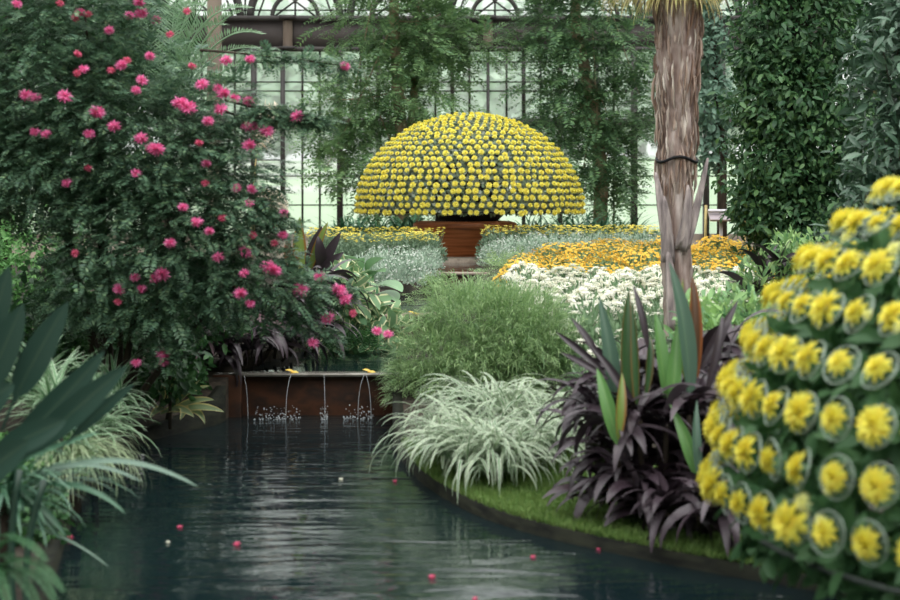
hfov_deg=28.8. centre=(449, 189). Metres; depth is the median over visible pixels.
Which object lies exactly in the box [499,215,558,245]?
plant
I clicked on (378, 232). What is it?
flower plant
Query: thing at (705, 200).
trim
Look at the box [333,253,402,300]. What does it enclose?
hosta
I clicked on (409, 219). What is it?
plant
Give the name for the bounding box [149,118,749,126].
trim
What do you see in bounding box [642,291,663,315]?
flower plant
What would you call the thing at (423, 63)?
tree
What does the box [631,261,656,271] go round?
flower plant
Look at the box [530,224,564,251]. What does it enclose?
flower plant
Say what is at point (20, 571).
fern
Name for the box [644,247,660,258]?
flower plant
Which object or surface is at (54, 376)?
plant
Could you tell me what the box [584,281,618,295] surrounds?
flower plant
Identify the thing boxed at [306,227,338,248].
flower plant
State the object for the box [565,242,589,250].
flower plant
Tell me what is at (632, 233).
flower plant
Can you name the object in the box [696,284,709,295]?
flower plant
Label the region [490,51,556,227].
window
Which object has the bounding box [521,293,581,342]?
flower plant
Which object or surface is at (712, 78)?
tree
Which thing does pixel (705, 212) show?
post
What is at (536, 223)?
plant
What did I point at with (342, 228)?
flower plant
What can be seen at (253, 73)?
trim
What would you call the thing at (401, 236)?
flower plant
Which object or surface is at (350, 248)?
flower plant
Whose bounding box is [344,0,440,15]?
window
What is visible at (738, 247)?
flower plant
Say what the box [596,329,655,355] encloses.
flower plant
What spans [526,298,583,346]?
flower plant
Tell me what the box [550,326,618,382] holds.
flower plant
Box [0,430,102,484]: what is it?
groundcover
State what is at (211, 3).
column
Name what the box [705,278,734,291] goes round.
flower plant
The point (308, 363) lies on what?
pool water
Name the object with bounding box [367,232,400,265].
flower plant
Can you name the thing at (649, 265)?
flower plant
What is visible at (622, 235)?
plant
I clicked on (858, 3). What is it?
tree
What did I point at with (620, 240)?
flower plant
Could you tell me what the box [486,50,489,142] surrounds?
trim
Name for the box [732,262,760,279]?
flower plant
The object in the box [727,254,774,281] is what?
flower plant
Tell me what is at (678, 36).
palm
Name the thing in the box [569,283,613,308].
flower plant
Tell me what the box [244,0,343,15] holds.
window
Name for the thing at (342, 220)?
plant
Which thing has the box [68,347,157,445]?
plant
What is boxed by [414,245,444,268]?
plant
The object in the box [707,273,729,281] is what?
flower plant
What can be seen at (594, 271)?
flower plant
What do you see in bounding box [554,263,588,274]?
flower plant
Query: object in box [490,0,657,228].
tree
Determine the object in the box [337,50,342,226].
trim
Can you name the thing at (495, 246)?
plant
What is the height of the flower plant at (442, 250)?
0.512 m
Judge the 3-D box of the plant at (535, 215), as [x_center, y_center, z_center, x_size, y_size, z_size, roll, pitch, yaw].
[1.397,0.723,30.133,1.423,0.594,1.472,0,0,-20]
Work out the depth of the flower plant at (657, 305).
13.98 m
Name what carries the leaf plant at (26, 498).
on the ground at (407, 288)
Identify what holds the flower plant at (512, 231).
on the ground at (406, 407)
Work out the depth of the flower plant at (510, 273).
17.18 m
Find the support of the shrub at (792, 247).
on the ground at (406, 407)
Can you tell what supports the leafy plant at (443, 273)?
on the ground at (406, 407)
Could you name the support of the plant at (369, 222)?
on the floor
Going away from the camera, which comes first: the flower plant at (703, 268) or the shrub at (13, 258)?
the shrub at (13, 258)
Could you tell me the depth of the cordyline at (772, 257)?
13.35 m
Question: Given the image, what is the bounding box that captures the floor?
[12,241,758,262]
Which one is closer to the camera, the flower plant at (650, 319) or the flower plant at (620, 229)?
the flower plant at (650, 319)
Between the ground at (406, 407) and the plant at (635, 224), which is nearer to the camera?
the ground at (406, 407)
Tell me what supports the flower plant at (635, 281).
on the ground at (406, 407)
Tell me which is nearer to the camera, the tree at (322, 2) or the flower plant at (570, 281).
the flower plant at (570, 281)
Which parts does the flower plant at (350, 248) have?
stem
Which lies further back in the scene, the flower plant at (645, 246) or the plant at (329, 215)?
the plant at (329, 215)
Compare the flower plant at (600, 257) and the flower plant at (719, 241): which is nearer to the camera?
the flower plant at (600, 257)
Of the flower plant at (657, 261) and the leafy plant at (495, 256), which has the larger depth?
the leafy plant at (495, 256)
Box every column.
[207,0,221,225]
[279,15,295,49]
[480,15,495,49]
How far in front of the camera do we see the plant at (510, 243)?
23.91 m
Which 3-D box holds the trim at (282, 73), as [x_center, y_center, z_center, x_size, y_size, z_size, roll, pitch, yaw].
[-3.435,-0.840,36.020,0.082,4.080,0.280,0,0,0]
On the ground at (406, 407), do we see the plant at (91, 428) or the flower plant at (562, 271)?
the flower plant at (562, 271)
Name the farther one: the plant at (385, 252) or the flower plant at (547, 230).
the flower plant at (547, 230)
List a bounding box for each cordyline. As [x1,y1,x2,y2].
[143,259,377,387]
[535,262,785,556]
[718,241,796,315]
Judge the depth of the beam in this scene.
36.00 m
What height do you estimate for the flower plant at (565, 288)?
0.455 m
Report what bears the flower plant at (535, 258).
on the ground at (406, 407)
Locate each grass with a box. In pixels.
[369,371,597,505]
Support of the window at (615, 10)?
attached to the beam
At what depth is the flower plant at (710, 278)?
15.97 m
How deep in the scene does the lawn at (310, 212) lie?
50.42 m
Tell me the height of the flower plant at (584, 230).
0.512 m
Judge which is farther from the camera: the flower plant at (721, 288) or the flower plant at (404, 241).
the flower plant at (404, 241)
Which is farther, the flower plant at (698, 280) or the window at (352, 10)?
the window at (352, 10)
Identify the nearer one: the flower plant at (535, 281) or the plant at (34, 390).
the plant at (34, 390)
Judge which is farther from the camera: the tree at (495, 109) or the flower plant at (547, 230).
the tree at (495, 109)
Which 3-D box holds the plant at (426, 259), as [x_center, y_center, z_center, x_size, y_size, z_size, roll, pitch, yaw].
[-0.362,0.871,20.201,0.541,0.388,0.576,0,0,11]
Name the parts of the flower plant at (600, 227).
stem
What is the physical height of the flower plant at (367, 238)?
0.512 m
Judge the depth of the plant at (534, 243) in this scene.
24.11 m
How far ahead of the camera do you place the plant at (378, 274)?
19.37 m
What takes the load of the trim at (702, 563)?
on the ground at (406, 407)
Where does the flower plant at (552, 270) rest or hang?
on the ground at (406, 407)
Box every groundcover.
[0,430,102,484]
[0,466,75,547]
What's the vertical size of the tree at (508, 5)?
13.312 m
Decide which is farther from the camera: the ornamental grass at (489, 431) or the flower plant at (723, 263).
the flower plant at (723, 263)
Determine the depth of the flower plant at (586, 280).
16.00 m
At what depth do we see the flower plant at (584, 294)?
14.53 m
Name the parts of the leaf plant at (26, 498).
stem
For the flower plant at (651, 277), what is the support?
on the ground at (406, 407)
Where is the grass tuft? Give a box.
[27,425,161,514]
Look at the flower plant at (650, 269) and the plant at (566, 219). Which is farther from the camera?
the plant at (566, 219)
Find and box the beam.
[18,21,831,46]
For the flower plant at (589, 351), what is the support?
on the ground at (406, 407)
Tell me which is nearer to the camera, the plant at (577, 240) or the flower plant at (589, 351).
the flower plant at (589, 351)
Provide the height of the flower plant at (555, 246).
0.396 m
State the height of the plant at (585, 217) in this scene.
0.610 m
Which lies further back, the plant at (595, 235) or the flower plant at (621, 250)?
the plant at (595, 235)
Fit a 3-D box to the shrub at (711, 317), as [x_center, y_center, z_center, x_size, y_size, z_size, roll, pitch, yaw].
[1.708,1.076,10.620,0.768,1.057,1.117,0,0,0]
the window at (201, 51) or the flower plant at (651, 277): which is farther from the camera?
the window at (201, 51)
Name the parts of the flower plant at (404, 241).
stem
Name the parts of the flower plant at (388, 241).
stem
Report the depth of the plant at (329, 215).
29.99 m
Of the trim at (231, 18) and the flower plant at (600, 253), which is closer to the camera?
the flower plant at (600, 253)
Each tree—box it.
[0,0,201,269]
[165,0,357,162]
[266,0,404,161]
[283,0,531,226]
[344,1,543,158]
[456,0,606,157]
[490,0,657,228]
[535,0,737,157]
[695,0,736,239]
[720,0,835,155]
[817,0,899,206]
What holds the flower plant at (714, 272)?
on the ground at (406, 407)
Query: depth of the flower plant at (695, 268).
17.05 m
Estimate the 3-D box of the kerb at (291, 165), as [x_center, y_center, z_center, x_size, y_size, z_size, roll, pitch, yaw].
[0.000,-1.059,84.250,28.000,0.460,0.500,0,0,0]
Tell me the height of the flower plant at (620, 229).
0.512 m
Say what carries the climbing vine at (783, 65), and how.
on the ground at (406, 407)
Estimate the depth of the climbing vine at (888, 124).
11.92 m
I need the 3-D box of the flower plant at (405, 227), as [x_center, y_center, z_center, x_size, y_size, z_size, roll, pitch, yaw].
[-0.493,0.794,25.495,0.574,0.525,0.598,0,0,12]
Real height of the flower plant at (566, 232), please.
0.533 m
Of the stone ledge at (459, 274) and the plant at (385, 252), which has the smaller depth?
the plant at (385, 252)
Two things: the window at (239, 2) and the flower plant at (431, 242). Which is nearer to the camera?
the flower plant at (431, 242)
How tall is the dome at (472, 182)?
1.742 m
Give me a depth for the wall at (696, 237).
36.00 m
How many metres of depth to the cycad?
14.30 m
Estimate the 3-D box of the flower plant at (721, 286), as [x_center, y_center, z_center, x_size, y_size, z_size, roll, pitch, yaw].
[2.462,1.019,15.265,0.634,0.422,0.596,0,0,5]
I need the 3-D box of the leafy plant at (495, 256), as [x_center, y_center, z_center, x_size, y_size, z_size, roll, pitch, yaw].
[0.596,1.000,19.482,0.861,0.799,0.857,0,0,-3]
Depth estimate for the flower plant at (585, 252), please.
20.76 m
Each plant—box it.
[0,266,133,599]
[0,347,131,462]
[0,428,197,583]
[1,334,112,429]
[16,407,135,472]
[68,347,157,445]
[76,361,162,477]
[83,379,147,449]
[113,370,153,435]
[295,326,402,360]
[304,215,368,240]
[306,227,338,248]
[307,215,383,239]
[327,227,355,252]
[334,232,366,259]
[344,216,391,235]
[344,227,377,256]
[352,218,407,235]
[355,252,386,286]
[360,215,419,235]
[363,244,402,278]
[364,226,393,252]
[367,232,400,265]
[375,245,430,286]
[377,215,431,234]
[380,214,435,232]
[381,227,413,259]
[393,231,427,258]
[396,249,440,281]
[398,227,430,236]
[402,269,473,310]
[404,231,442,262]
[413,227,447,262]
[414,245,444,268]
[468,244,532,287]
[475,225,511,259]
[477,238,515,265]
[493,258,549,290]
[495,225,528,255]
[496,233,533,260]
[497,259,544,287]
[498,252,545,275]
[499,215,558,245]
[499,283,553,325]
[501,261,543,282]
[506,267,554,285]
[507,276,537,290]
[507,280,544,316]
[514,215,558,231]
[514,225,546,254]
[515,232,552,258]
[516,253,552,267]
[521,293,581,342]
[526,217,578,233]
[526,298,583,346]
[527,246,566,261]
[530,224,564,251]
[534,280,580,301]
[539,232,568,247]
[539,255,587,269]
[541,210,615,231]
[541,214,600,234]
[541,242,578,257]
[541,274,592,294]
[545,263,589,279]
[545,265,574,278]
[548,225,582,246]
[549,256,588,270]
[550,307,616,359]
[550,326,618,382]
[554,213,634,235]
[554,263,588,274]
[554,291,610,322]
[557,231,592,248]
[560,345,619,395]
[565,241,607,256]
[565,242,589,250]
[567,249,594,262]
[568,225,599,239]
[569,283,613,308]
[570,298,620,347]
[575,217,630,233]
[575,278,602,288]
[576,211,652,235]
[580,266,609,278]
[581,231,614,245]
[581,250,625,265]
[581,256,631,271]
[581,274,607,283]
[583,238,619,250]
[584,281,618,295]
[585,225,618,243]
[585,253,628,268]
[590,237,632,253]
[591,309,648,353]
[594,288,653,320]
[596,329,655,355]
[597,270,637,286]
[601,243,633,255]
[603,265,624,273]
[604,275,654,304]
[604,298,652,336]
[607,225,636,243]
[607,285,641,296]
[608,231,634,244]
[611,268,642,281]
[612,267,639,275]
[613,246,642,261]
[618,249,659,267]
[619,239,649,251]
[624,225,655,241]
[625,232,658,245]
[626,252,657,266]
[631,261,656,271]
[632,240,660,256]
[634,272,661,287]
[634,285,662,311]
[634,297,663,337]
[636,308,663,336]
[637,225,659,238]
[637,261,660,271]
[638,325,672,348]
[641,265,660,273]
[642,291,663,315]
[643,264,661,278]
[643,280,662,293]
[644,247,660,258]
[645,233,660,246]
[650,236,660,248]
[659,251,706,262]
[660,271,703,284]
[691,234,740,255]
[691,247,715,258]
[692,250,737,269]
[692,265,710,278]
[693,263,719,277]
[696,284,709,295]
[697,247,742,267]
[699,267,725,281]
[699,276,725,288]
[701,258,738,271]
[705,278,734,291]
[706,288,747,312]
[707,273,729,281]
[716,243,750,256]
[717,285,731,302]
[727,239,752,249]
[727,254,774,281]
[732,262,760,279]
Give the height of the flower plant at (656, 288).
0.434 m
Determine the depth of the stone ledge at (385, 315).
16.50 m
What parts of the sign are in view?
rail, panel, post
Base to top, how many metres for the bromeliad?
0.408 m
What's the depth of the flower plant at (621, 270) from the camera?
16.69 m
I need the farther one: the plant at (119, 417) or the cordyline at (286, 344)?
the cordyline at (286, 344)
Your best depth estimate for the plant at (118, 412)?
10.79 m
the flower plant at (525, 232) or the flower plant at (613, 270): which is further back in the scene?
the flower plant at (525, 232)
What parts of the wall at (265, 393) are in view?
steel panel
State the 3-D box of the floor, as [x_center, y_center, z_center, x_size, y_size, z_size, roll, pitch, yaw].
[0.000,1.470,32.550,26.000,0.860,12.100,0,0,0]
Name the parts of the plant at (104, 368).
stem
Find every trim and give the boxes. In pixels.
[29,385,225,599]
[33,16,776,51]
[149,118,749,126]
[251,50,256,184]
[280,50,285,240]
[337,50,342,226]
[392,392,847,595]
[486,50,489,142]
[557,58,562,225]
[630,50,637,230]
[702,73,708,238]
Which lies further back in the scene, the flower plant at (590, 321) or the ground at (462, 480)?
the flower plant at (590, 321)
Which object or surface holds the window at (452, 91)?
in the wall at (696, 237)
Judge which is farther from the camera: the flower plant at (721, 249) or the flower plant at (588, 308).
the flower plant at (721, 249)
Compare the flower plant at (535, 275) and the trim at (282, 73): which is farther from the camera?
the trim at (282, 73)
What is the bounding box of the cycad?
[89,0,266,341]
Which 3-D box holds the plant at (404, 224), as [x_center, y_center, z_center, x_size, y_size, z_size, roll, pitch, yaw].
[-0.883,0.697,30.011,1.682,0.646,1.627,0,0,4]
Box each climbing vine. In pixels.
[705,0,886,279]
[810,0,899,258]
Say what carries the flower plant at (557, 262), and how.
on the ground at (406, 407)
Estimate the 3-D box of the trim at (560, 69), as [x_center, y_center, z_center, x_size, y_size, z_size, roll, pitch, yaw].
[2.263,-0.840,36.020,0.093,4.080,0.280,0,0,0]
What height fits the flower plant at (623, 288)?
0.422 m
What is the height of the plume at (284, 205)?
1.071 m
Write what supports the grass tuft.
on the ground at (407, 288)
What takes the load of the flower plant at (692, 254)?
on the ground at (406, 407)
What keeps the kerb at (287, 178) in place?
on the lawn at (310, 212)
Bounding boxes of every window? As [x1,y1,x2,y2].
[157,0,243,15]
[188,51,250,229]
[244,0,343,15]
[256,61,279,176]
[285,51,336,229]
[343,51,410,224]
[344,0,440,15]
[420,56,486,116]
[451,0,543,15]
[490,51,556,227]
[544,0,643,15]
[568,52,627,223]
[638,51,703,205]
[644,0,742,15]
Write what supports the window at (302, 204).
in the wall at (696, 237)
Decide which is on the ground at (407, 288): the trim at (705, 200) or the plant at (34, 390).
the plant at (34, 390)
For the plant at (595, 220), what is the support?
on the floor
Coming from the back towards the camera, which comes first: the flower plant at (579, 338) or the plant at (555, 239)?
the plant at (555, 239)
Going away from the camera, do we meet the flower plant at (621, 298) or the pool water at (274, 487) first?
the pool water at (274, 487)
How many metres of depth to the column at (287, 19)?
35.85 m
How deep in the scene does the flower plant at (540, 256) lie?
20.00 m
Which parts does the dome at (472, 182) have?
frame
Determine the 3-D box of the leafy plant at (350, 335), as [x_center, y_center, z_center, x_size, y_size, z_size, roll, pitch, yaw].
[-0.891,1.418,14.610,0.954,0.594,0.884,0,0,28]
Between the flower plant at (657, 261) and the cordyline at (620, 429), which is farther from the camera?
the flower plant at (657, 261)
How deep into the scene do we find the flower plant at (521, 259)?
18.57 m
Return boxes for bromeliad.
[140,379,223,422]
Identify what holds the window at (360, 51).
in the wall at (696, 237)
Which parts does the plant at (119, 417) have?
stem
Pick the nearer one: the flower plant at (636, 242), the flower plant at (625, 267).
the flower plant at (625, 267)
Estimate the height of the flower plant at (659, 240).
0.433 m
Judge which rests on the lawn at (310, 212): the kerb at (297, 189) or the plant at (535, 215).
the kerb at (297, 189)
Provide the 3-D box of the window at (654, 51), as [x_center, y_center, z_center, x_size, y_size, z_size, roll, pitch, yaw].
[4.531,-0.977,36.010,1.368,3.765,0.080,0,0,0]
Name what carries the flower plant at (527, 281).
on the ground at (406, 407)
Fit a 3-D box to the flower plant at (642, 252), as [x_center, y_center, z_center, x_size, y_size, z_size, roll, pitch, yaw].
[2.250,0.892,20.005,0.627,0.360,0.620,0,0,20]
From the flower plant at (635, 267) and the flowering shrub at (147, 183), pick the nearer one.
the flowering shrub at (147, 183)
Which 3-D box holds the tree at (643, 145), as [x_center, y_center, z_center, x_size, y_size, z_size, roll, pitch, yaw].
[10.981,-6.242,98.076,12.503,10.483,9.896,0,0,0]
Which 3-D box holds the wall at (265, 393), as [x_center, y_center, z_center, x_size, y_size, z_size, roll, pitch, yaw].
[-1.041,1.689,13.097,1.478,0.622,0.406,0,0,0]
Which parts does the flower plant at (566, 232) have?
stem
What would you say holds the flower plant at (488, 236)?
on the ground at (406, 407)
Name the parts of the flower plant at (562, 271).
stem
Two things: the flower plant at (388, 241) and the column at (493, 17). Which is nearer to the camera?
the flower plant at (388, 241)
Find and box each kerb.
[31,186,727,193]
[190,163,653,169]
[232,173,653,179]
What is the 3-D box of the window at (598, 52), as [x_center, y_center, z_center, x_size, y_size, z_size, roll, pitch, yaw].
[3.016,-0.977,36.010,1.414,3.765,0.080,0,0,0]
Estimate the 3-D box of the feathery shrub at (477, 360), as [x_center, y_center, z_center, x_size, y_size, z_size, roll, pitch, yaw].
[0.276,1.198,12.896,1.777,1.258,1.446,0,0,-5]
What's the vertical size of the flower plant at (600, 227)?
0.533 m
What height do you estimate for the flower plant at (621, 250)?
0.390 m
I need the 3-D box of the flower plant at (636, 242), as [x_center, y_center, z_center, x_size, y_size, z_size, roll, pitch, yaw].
[2.428,0.836,23.203,0.657,0.380,0.663,0,0,-42]
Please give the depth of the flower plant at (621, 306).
13.93 m
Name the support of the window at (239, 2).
attached to the beam
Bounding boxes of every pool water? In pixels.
[51,415,845,599]
[242,338,420,370]
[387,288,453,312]
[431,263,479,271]
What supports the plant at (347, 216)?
on the floor
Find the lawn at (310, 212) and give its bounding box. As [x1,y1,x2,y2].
[12,157,875,233]
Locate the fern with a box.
[0,532,65,599]
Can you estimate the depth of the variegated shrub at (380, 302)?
14.98 m
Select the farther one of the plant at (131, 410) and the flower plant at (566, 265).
the flower plant at (566, 265)
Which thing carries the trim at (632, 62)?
attached to the wall at (696, 237)
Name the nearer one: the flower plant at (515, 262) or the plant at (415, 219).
the flower plant at (515, 262)
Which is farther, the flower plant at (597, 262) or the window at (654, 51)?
the window at (654, 51)
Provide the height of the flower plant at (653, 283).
0.416 m
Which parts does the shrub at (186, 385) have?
stem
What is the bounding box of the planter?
[413,216,516,256]
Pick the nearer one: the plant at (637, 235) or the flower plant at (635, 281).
the flower plant at (635, 281)
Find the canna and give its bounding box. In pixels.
[284,218,343,271]
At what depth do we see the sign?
22.48 m
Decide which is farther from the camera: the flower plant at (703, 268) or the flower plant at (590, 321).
the flower plant at (703, 268)
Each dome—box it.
[354,112,585,220]
[695,175,899,599]
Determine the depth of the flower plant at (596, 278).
16.37 m
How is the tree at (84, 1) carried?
on the ground at (407, 288)
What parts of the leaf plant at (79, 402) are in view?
stem, stem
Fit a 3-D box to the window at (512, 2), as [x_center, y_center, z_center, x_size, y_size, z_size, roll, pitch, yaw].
[0.917,-5.361,36.050,2.074,3.678,0.180,0,0,0]
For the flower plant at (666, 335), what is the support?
on the ground at (406, 407)
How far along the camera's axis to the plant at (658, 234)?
24.45 m
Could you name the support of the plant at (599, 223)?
on the floor
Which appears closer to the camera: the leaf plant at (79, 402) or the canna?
the leaf plant at (79, 402)
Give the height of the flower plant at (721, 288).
0.440 m
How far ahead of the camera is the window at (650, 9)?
36.01 m
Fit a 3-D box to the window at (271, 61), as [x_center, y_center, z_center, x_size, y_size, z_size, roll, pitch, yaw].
[-3.729,-0.977,36.010,0.504,3.765,0.060,0,0,0]
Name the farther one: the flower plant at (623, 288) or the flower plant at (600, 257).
the flower plant at (600, 257)
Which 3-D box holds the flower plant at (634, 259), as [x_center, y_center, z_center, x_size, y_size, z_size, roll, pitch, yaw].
[2.099,0.871,19.303,0.746,0.444,0.754,0,0,6]
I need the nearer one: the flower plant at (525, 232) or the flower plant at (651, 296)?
the flower plant at (651, 296)
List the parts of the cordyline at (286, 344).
stem, stem, stem, stem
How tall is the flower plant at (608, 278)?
0.448 m
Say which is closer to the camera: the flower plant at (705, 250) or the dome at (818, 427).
the dome at (818, 427)
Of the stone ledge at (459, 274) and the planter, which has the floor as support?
the planter
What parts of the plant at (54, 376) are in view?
stem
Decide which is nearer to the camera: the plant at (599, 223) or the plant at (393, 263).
the plant at (393, 263)
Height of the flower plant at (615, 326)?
0.425 m
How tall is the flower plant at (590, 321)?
0.420 m
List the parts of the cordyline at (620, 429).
stem, stem, stem, stem, stem, stem, stem, stem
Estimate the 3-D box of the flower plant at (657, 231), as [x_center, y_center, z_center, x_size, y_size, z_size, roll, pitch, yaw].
[3.113,0.778,26.489,0.605,0.512,0.606,0,0,-37]
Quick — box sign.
[708,209,729,238]
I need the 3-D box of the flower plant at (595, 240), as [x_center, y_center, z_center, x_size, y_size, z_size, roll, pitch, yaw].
[2.014,0.830,23.206,0.671,0.389,0.678,0,0,-25]
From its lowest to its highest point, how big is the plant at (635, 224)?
0.677 m
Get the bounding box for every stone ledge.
[384,313,447,336]
[423,272,489,287]
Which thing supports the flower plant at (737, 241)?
on the ground at (406, 407)
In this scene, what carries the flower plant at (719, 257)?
on the ground at (406, 407)
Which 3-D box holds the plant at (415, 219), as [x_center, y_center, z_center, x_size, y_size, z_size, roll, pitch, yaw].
[-0.844,0.698,30.259,1.619,0.643,1.674,0,0,-4]
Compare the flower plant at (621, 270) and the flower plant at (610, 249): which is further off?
the flower plant at (610, 249)
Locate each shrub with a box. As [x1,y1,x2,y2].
[0,0,392,439]
[0,204,91,355]
[4,229,277,428]
[318,252,416,352]
[368,268,588,412]
[663,280,783,414]
[717,223,860,347]
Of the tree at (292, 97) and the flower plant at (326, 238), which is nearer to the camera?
the flower plant at (326, 238)
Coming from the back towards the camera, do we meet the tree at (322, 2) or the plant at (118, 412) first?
the tree at (322, 2)
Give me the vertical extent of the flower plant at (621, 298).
0.443 m
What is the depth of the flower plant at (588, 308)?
13.98 m
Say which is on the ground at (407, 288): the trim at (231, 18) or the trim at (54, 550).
the trim at (54, 550)
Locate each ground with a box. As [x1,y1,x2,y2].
[0,258,432,599]
[396,258,892,560]
[404,437,893,563]
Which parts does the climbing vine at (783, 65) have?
stem, stem, support post, stem, stem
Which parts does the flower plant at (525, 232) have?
stem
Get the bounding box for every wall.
[12,234,742,240]
[212,371,398,420]
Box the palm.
[599,0,729,348]
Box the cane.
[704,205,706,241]
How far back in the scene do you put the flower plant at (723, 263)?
18.54 m
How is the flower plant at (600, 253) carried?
on the ground at (406, 407)
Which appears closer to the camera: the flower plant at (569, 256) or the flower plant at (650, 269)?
the flower plant at (650, 269)
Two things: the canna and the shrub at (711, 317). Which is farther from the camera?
the canna
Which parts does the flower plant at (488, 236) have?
stem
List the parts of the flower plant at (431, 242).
stem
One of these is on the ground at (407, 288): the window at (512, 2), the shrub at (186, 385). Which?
the shrub at (186, 385)
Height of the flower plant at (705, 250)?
0.378 m
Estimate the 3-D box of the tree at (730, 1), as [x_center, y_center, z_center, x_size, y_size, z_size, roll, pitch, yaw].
[17.447,-7.158,108.033,14.684,12.316,11.090,0,0,0]
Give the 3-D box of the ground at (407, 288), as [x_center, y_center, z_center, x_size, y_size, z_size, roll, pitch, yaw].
[-6.600,1.544,14.300,12.800,1.112,24.600,0,0,0]
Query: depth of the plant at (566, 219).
29.66 m
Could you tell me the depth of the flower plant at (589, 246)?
21.51 m
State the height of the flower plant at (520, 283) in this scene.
0.440 m
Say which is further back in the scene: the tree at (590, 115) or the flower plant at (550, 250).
the tree at (590, 115)
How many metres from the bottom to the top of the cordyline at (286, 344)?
0.909 m
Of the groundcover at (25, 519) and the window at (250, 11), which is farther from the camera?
the window at (250, 11)
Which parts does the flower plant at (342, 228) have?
stem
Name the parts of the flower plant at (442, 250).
stem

